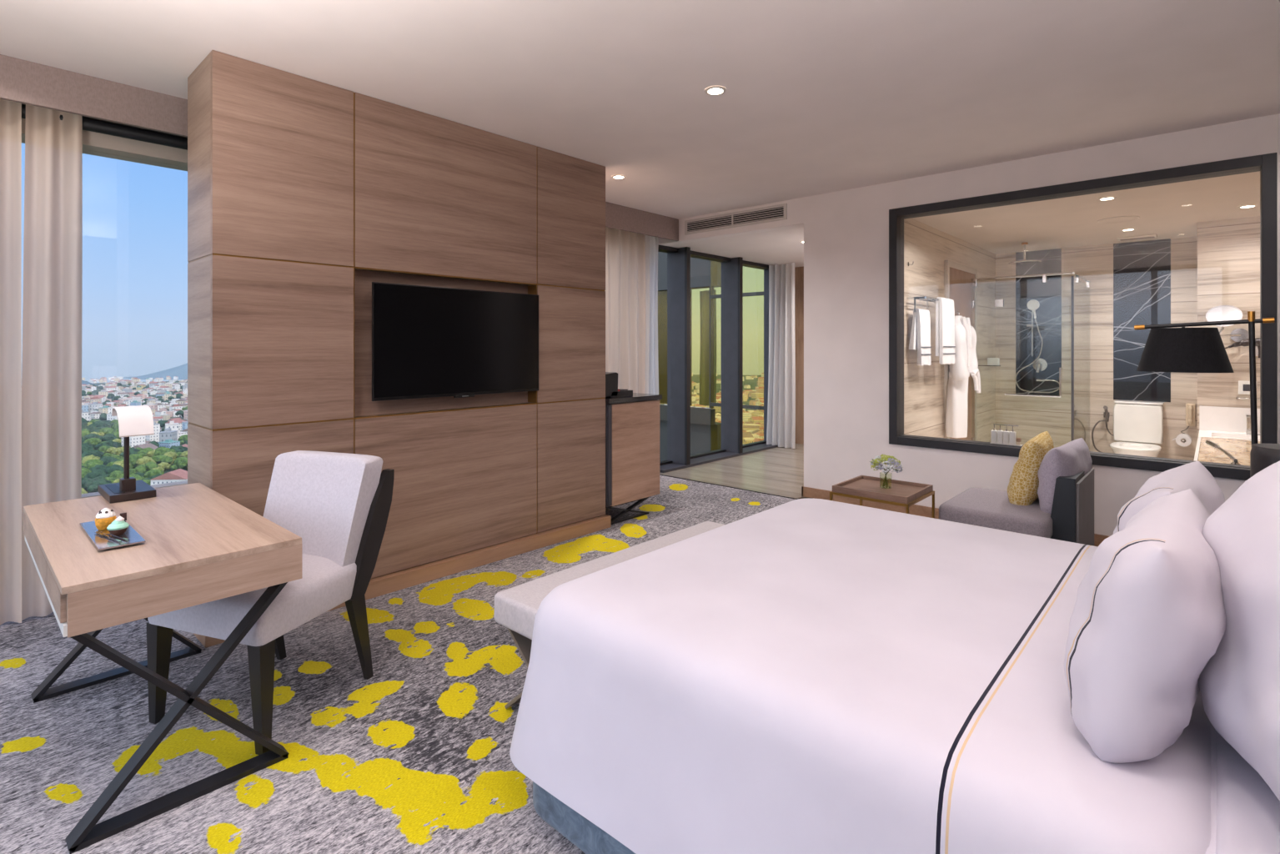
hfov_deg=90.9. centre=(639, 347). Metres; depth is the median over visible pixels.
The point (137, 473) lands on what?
tree
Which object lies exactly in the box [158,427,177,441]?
house
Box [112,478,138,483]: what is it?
tree
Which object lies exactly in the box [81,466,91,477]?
tree
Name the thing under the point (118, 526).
cupcake
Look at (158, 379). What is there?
house
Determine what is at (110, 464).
tree
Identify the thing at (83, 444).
tree
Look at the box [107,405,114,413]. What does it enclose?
house
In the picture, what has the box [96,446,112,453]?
tree
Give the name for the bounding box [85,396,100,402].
house
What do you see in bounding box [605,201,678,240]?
trim
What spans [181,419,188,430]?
house
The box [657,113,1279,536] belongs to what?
wall
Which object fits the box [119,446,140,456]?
tree
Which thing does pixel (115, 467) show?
tree
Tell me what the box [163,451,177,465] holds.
tree
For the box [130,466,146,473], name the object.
tree
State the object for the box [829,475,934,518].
side table
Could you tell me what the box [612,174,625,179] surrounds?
recessed light
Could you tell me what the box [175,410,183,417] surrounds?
tree
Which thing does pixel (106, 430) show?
tree
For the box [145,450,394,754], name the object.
desk chair
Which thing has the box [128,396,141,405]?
house
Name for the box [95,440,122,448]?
tree
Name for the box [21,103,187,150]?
roller blind
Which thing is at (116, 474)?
tree
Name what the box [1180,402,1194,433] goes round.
wall telephone
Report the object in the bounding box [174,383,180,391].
house
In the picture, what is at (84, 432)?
tree
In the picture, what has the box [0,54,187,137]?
curtain pelmet
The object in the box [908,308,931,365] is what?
towel
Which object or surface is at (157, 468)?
tree
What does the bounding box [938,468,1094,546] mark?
lounge chair
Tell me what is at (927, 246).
wall
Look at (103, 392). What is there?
house
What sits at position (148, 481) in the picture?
tree
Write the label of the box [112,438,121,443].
tree
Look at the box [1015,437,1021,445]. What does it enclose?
brush
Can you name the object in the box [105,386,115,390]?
house
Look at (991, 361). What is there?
soap shelf
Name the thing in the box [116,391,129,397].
house
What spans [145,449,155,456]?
tree
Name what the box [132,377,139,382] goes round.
house
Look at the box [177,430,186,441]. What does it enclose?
house
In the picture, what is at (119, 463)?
tree
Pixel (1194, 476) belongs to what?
pillow
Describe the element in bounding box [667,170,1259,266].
ceiling
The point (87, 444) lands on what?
tree
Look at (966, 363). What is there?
bathrobe
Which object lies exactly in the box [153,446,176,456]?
tree
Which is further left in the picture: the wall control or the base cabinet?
the base cabinet
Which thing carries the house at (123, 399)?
on the ground
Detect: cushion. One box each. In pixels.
[1007,431,1054,505]
[1037,437,1092,513]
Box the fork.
[94,530,121,542]
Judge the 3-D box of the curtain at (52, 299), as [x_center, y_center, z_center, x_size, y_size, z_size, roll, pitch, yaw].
[-3.035,0.054,3.247,0.101,2.628,0.244,0,0,42]
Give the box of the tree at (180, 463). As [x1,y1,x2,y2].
[170,456,187,471]
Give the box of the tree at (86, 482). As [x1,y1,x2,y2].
[81,477,94,492]
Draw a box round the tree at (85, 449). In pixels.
[81,445,91,451]
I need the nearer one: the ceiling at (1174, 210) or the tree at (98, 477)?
the ceiling at (1174, 210)
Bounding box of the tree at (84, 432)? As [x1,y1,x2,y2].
[81,428,91,436]
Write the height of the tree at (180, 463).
13.295 m
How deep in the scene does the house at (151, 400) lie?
1057.93 m
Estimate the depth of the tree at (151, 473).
452.68 m
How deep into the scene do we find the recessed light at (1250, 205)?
5.15 m
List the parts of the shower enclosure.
handle, corner post, pane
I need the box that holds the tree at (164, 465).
[157,461,170,471]
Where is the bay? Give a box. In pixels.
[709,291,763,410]
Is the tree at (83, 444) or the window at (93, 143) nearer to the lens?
the window at (93, 143)
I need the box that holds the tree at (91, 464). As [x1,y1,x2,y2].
[85,461,103,469]
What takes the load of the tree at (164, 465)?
on the ground
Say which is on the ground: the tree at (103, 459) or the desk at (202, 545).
the tree at (103, 459)
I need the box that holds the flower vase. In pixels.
[869,453,903,487]
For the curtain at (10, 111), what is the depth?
3.15 m
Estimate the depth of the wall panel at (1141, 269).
6.88 m
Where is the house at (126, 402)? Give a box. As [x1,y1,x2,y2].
[122,399,128,405]
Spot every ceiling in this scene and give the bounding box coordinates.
[0,0,1279,219]
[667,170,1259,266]
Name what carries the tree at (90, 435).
on the ground
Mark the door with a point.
(958, 284)
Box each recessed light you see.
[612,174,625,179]
[704,85,726,95]
[1098,195,1116,200]
[1120,228,1135,230]
[1237,204,1257,208]
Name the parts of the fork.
handle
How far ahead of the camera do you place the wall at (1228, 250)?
5.69 m
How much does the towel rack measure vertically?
0.134 m
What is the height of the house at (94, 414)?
9.041 m
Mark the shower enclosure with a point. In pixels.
(1080, 290)
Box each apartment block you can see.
[121,435,145,447]
[145,421,160,442]
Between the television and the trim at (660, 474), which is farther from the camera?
the trim at (660, 474)
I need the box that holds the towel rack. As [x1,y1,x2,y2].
[906,296,939,312]
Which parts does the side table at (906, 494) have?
brass frame, leg, leg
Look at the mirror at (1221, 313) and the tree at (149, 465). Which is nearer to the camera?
the mirror at (1221, 313)
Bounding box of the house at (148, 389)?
[145,387,155,392]
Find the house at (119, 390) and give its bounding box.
[114,389,125,396]
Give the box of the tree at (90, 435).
[82,433,101,440]
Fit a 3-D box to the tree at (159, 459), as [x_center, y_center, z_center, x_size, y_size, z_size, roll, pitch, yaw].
[-387.830,93.453,512.723,17.519,13.103,14.716,0,0,6]
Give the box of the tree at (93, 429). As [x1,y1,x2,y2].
[90,426,100,431]
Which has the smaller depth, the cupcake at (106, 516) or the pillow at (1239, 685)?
the pillow at (1239, 685)
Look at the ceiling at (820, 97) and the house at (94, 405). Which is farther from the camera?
the house at (94, 405)
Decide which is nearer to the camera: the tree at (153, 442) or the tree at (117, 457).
the tree at (117, 457)
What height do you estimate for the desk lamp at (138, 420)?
0.383 m
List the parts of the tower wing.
dark panel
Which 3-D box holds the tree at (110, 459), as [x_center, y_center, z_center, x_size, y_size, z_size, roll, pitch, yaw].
[-422.007,93.850,504.766,15.855,12.306,10.770,0,0,15]
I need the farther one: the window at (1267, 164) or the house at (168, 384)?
the house at (168, 384)
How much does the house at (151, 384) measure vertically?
12.980 m
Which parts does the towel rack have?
drop arm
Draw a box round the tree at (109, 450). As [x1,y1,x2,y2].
[105,446,123,453]
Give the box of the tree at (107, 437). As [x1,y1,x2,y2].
[98,434,118,441]
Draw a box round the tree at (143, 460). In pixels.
[135,456,155,466]
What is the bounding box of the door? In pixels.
[943,260,977,441]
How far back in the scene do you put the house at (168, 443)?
610.20 m
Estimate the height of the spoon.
0.003 m
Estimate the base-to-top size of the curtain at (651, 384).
2.588 m
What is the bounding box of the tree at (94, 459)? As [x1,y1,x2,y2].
[84,458,103,463]
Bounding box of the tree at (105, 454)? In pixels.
[101,452,115,456]
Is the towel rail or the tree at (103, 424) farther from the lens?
the tree at (103, 424)
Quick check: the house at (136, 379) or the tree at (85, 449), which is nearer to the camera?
the tree at (85, 449)
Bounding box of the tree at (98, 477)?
[91,476,104,480]
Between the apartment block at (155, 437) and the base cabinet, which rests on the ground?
the apartment block at (155, 437)
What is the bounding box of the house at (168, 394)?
[164,391,172,401]
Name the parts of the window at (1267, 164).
sill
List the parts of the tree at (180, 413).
crown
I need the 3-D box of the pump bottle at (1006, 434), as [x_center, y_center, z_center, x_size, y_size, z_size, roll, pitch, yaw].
[2.813,0.660,4.817,0.059,0.146,0.040,0,0,42]
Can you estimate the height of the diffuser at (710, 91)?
0.003 m
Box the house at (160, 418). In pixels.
[152,416,163,420]
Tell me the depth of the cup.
2.10 m
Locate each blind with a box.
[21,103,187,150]
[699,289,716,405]
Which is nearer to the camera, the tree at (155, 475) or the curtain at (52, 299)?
the curtain at (52, 299)
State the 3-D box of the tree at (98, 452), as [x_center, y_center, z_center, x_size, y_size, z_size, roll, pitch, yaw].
[-468.608,93.541,541.079,11.229,12.928,16.530,0,0,-25]
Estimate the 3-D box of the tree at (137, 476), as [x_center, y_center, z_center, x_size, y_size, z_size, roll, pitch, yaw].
[-350.291,93.773,434.770,14.581,12.462,17.359,0,0,-24]
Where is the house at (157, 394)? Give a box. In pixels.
[155,392,165,396]
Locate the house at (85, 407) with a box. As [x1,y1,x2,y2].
[81,402,89,411]
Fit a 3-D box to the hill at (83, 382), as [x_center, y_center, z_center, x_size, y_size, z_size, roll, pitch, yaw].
[-1501.500,90.014,1650.001,161.933,24.001,155.707,0,0,42]
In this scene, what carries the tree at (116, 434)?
on the ground
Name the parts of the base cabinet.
leg, leg, door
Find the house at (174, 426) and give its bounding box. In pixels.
[165,421,178,430]
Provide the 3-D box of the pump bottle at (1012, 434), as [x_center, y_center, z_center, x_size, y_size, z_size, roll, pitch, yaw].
[2.844,0.660,4.789,0.059,0.146,0.040,0,0,42]
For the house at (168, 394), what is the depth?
1190.05 m
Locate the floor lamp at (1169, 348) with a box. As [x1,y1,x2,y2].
[1134,311,1274,444]
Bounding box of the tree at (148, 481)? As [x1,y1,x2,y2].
[142,479,150,485]
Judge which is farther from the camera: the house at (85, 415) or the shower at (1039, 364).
the house at (85, 415)
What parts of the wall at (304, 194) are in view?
panel, panel, panel, panel, panel, panel, recess panel, panel, panel, panel, panel, panel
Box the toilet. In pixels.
[1109,400,1164,456]
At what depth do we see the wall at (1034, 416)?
7.15 m
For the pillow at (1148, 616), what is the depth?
1.05 m
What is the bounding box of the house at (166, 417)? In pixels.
[160,413,170,420]
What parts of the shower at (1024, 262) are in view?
arm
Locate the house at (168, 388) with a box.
[159,386,170,391]
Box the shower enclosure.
[970,271,1090,451]
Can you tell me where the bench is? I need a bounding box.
[494,521,725,708]
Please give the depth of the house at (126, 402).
1047.91 m
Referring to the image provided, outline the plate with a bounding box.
[79,517,145,550]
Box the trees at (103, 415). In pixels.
[81,380,187,448]
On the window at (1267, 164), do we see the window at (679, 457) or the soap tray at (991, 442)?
the soap tray at (991, 442)
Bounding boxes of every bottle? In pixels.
[991,423,999,442]
[997,423,1005,443]
[1003,424,1012,443]
[1009,425,1018,444]
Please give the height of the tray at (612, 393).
0.049 m
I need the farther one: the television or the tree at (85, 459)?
the tree at (85, 459)
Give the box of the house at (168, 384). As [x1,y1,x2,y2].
[164,381,171,386]
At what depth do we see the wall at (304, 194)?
3.59 m
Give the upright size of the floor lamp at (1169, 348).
1.524 m
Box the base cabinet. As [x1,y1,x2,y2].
[605,392,662,524]
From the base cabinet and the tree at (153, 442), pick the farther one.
the tree at (153, 442)
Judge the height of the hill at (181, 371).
81.828 m
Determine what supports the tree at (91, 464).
on the ground
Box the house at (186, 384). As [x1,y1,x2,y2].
[182,383,187,389]
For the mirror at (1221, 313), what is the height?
0.327 m
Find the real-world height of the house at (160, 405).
13.327 m
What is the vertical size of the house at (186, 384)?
20.818 m
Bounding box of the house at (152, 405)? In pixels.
[143,402,157,411]
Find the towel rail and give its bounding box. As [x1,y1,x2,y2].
[1236,396,1259,399]
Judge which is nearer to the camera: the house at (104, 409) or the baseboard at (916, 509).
the baseboard at (916, 509)
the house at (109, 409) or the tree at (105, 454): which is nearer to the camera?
the tree at (105, 454)
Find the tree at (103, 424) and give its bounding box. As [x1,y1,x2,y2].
[90,421,112,427]
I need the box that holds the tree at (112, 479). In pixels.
[104,476,120,483]
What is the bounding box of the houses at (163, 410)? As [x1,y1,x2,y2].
[81,376,187,416]
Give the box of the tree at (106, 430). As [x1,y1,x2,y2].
[99,426,115,435]
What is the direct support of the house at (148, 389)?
on the ground
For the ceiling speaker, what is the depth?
5.65 m
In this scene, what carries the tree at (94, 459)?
on the ground
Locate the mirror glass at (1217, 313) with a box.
[1207,306,1240,325]
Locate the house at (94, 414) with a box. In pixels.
[90,411,101,418]
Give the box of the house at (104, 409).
[98,405,108,413]
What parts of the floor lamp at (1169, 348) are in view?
lamp shade, arm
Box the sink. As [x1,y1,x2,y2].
[1194,405,1259,465]
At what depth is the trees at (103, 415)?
1199.09 m
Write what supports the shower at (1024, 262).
attached to the ceiling at (1174, 210)
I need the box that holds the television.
[371,281,538,401]
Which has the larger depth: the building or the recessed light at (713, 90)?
the building
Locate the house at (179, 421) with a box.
[164,419,183,430]
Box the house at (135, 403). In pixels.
[130,400,140,406]
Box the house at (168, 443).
[158,439,180,447]
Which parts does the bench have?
leg, leg, seat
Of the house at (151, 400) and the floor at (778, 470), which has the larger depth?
the house at (151, 400)
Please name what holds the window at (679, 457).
in the wall at (846, 232)
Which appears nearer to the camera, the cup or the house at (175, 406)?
the cup
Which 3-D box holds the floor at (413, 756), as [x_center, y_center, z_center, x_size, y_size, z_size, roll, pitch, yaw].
[0.260,1.380,3.045,5.720,0.001,5.570,0,0,42]
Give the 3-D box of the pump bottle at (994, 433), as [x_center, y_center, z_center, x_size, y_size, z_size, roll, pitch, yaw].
[2.751,0.660,4.874,0.059,0.146,0.040,0,0,42]
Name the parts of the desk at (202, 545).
drawer, leg, leg, leg, leg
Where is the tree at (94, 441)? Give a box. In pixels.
[82,437,101,445]
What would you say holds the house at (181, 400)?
on the ground
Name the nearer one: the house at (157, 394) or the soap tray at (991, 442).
the soap tray at (991, 442)
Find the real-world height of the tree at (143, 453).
13.004 m
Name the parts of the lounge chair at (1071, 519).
seat, panel, panel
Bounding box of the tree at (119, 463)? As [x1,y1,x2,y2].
[112,460,130,467]
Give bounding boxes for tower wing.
[657,251,721,461]
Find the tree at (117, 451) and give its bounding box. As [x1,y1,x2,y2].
[110,447,123,455]
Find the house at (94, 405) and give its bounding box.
[88,401,102,413]
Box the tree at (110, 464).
[106,458,133,469]
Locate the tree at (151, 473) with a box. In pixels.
[143,469,164,478]
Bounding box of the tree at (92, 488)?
[86,477,111,492]
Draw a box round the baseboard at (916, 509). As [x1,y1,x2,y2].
[801,486,1109,546]
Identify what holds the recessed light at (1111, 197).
in the ceiling at (1174, 210)
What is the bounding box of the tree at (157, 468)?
[151,466,164,471]
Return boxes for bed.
[509,443,1279,853]
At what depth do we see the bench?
2.41 m
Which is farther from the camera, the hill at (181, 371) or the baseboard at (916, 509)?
the hill at (181, 371)
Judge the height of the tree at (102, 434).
14.415 m
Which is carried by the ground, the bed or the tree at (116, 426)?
the tree at (116, 426)
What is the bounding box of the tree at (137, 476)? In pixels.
[121,474,143,480]
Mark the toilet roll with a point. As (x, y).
(1188, 439)
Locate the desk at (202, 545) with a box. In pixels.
[23,482,302,853]
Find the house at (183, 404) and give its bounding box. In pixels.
[178,403,187,406]
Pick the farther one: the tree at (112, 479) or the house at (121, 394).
the house at (121, 394)
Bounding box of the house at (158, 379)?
[154,377,161,381]
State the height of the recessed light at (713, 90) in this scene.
0.007 m
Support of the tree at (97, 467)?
on the ground
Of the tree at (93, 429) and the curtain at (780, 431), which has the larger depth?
the tree at (93, 429)
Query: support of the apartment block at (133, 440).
on the ground
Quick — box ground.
[81,374,761,492]
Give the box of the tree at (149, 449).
[141,446,153,451]
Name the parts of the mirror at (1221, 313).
arm, wall plate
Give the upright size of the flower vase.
0.213 m
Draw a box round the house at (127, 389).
[122,386,131,392]
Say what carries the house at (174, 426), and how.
on the ground
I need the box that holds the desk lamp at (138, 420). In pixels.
[97,405,156,502]
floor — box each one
[0,475,794,853]
[659,443,813,498]
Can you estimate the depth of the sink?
5.52 m
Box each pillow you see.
[1064,488,1226,762]
[1113,461,1224,533]
[1198,460,1279,801]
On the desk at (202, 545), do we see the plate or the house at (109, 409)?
the plate
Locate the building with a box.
[133,442,157,449]
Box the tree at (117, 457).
[111,455,123,459]
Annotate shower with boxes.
[1008,241,1041,265]
[1014,299,1059,392]
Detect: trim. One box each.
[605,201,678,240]
[659,473,798,499]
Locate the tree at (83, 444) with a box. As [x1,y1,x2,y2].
[81,443,95,449]
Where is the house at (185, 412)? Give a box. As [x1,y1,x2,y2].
[183,410,187,419]
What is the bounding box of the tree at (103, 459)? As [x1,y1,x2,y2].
[100,456,112,461]
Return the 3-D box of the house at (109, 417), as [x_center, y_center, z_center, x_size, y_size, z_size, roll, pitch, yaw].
[-702.173,92.864,843.525,14.108,14.231,11.395,0,0,6]
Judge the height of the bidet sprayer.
0.556 m
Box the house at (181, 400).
[175,398,187,403]
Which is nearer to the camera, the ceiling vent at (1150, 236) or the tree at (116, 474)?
the ceiling vent at (1150, 236)
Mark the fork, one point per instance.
(98, 531)
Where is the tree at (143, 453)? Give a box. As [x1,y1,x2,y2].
[136,450,148,456]
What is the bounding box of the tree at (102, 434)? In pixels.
[90,431,104,436]
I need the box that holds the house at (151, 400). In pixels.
[146,398,155,404]
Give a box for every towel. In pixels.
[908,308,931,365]
[935,296,955,364]
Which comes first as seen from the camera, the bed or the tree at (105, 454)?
the bed
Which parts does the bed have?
mattress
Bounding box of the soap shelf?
[978,357,1000,366]
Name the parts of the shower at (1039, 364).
rail, mixer lever, mixer plate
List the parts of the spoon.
handle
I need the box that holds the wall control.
[1238,380,1249,394]
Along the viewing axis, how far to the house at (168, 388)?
1405.13 m
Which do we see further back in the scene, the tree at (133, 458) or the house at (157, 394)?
the house at (157, 394)
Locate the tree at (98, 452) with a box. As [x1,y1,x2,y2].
[90,449,104,456]
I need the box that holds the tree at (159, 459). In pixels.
[151,454,173,464]
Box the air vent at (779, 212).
[684,203,787,235]
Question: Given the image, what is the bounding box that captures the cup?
[108,527,128,535]
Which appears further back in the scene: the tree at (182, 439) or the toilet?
the tree at (182, 439)
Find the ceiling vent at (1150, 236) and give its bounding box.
[1117,234,1157,240]
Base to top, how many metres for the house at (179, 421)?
12.520 m
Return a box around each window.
[21,118,187,497]
[657,244,778,472]
[888,152,1277,480]
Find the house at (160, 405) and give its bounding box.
[155,402,165,410]
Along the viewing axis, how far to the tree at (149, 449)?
552.34 m
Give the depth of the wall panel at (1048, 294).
7.51 m
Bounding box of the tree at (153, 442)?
[149,440,159,446]
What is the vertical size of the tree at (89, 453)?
16.073 m
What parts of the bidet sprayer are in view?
handle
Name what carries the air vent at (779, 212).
in the wall at (846, 232)
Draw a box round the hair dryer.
[1224,337,1259,357]
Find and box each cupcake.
[95,507,116,530]
[106,512,129,535]
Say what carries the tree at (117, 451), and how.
on the ground
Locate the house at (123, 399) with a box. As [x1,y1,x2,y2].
[119,396,130,404]
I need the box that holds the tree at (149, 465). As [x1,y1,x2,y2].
[138,461,158,471]
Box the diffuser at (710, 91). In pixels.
[707,88,722,94]
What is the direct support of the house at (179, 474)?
on the ground
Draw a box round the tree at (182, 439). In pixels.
[177,434,187,444]
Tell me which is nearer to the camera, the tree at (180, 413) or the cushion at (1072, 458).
the cushion at (1072, 458)
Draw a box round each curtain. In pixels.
[0,99,21,625]
[21,104,82,620]
[605,226,645,393]
[644,235,658,400]
[766,262,795,448]
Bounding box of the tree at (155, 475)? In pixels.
[150,473,161,478]
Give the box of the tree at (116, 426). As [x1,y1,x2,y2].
[111,423,118,429]
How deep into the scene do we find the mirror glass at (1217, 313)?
5.54 m
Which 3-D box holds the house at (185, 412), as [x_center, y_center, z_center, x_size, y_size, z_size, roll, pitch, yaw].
[-629.179,92.404,883.791,11.045,15.152,13.674,0,0,20]
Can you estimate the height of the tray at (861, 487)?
0.038 m
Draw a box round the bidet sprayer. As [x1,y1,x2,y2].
[1091,405,1113,451]
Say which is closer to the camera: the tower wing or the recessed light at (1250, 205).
the recessed light at (1250, 205)
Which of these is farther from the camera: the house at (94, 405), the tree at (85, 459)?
the house at (94, 405)
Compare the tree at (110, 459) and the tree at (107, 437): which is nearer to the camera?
the tree at (110, 459)
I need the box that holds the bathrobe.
[945,311,980,437]
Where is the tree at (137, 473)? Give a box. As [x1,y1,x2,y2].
[134,471,144,476]
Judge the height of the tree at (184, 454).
13.163 m
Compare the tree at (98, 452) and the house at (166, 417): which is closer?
the tree at (98, 452)
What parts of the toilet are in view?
seat, bowl, lid, tank, tank lid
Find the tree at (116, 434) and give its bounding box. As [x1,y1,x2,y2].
[112,431,121,439]
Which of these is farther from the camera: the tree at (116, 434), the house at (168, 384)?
the house at (168, 384)
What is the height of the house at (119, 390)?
16.005 m
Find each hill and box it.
[81,380,99,386]
[123,362,187,379]
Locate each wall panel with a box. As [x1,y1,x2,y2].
[1015,248,1061,396]
[1113,238,1170,401]
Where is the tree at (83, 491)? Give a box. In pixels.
[81,487,87,493]
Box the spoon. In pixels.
[103,530,129,540]
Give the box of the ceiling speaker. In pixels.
[1097,215,1139,223]
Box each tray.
[605,389,632,397]
[832,475,933,503]
[989,441,1023,446]
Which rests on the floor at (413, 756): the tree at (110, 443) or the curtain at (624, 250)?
the curtain at (624, 250)
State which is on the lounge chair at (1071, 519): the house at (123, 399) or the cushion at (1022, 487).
the cushion at (1022, 487)
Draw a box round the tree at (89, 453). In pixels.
[81,451,101,459]
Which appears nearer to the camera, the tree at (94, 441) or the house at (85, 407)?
the tree at (94, 441)
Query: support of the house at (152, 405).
on the ground
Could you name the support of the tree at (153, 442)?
on the ground
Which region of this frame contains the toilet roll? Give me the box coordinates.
[1172,433,1191,446]
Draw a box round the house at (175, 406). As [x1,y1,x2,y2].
[169,404,182,411]
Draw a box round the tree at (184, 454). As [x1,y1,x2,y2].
[178,451,187,457]
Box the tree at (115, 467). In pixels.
[102,464,130,473]
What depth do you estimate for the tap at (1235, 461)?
4.21 m
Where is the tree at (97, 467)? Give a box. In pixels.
[90,464,110,471]
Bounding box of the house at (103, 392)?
[99,389,108,398]
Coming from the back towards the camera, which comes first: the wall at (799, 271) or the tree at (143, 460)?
the tree at (143, 460)
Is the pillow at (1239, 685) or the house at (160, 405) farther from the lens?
the house at (160, 405)
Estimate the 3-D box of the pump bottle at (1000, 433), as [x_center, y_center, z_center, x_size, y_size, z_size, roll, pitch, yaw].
[2.782,0.660,4.846,0.059,0.146,0.040,0,0,42]
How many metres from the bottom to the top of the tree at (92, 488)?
13.524 m
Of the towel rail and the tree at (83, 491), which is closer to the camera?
the towel rail
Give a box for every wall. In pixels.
[187,50,611,647]
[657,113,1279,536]
[794,266,803,444]
[903,218,995,441]
[995,235,1197,460]
[1197,215,1259,438]
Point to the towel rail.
(1237, 398)
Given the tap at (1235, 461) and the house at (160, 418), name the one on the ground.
the house at (160, 418)
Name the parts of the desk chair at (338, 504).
leg, seat, leg, leg, backrest, leg, frame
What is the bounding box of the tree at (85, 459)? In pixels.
[81,454,100,463]
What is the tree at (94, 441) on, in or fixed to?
on the ground
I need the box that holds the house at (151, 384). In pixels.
[148,381,158,386]
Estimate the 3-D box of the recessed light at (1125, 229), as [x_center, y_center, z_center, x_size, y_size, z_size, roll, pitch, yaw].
[4.783,-1.155,6.176,0.116,0.007,0.116,0,0,42]
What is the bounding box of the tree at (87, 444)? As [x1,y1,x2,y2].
[84,442,94,446]
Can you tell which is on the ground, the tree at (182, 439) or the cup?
the tree at (182, 439)
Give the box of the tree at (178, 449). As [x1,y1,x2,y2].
[173,445,187,452]
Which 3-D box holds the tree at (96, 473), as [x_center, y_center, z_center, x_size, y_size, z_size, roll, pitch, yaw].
[-379.298,92.578,440.024,18.028,14.860,12.246,0,0,-27]
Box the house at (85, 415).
[81,409,89,421]
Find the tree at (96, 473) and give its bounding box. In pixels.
[84,469,110,478]
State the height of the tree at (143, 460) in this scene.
14.402 m
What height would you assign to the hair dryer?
0.177 m
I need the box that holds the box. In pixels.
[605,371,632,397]
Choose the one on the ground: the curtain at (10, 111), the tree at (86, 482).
the tree at (86, 482)
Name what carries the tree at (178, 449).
on the ground
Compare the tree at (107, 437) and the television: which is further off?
the tree at (107, 437)
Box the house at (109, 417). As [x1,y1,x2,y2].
[106,413,117,421]
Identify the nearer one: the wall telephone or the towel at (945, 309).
the towel at (945, 309)
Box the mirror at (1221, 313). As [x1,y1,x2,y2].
[1205,305,1248,341]
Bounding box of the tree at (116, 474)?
[108,470,132,477]
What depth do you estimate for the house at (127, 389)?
1321.77 m
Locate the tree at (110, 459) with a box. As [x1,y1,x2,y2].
[103,457,117,465]
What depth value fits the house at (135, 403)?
1021.13 m
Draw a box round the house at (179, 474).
[149,468,187,485]
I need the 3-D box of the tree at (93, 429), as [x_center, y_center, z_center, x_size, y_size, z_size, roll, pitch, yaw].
[-585.443,92.563,678.357,17.024,14.891,11.564,0,0,40]
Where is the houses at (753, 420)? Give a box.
[664,371,763,444]
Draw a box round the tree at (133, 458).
[129,453,143,468]
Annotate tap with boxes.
[1204,440,1240,464]

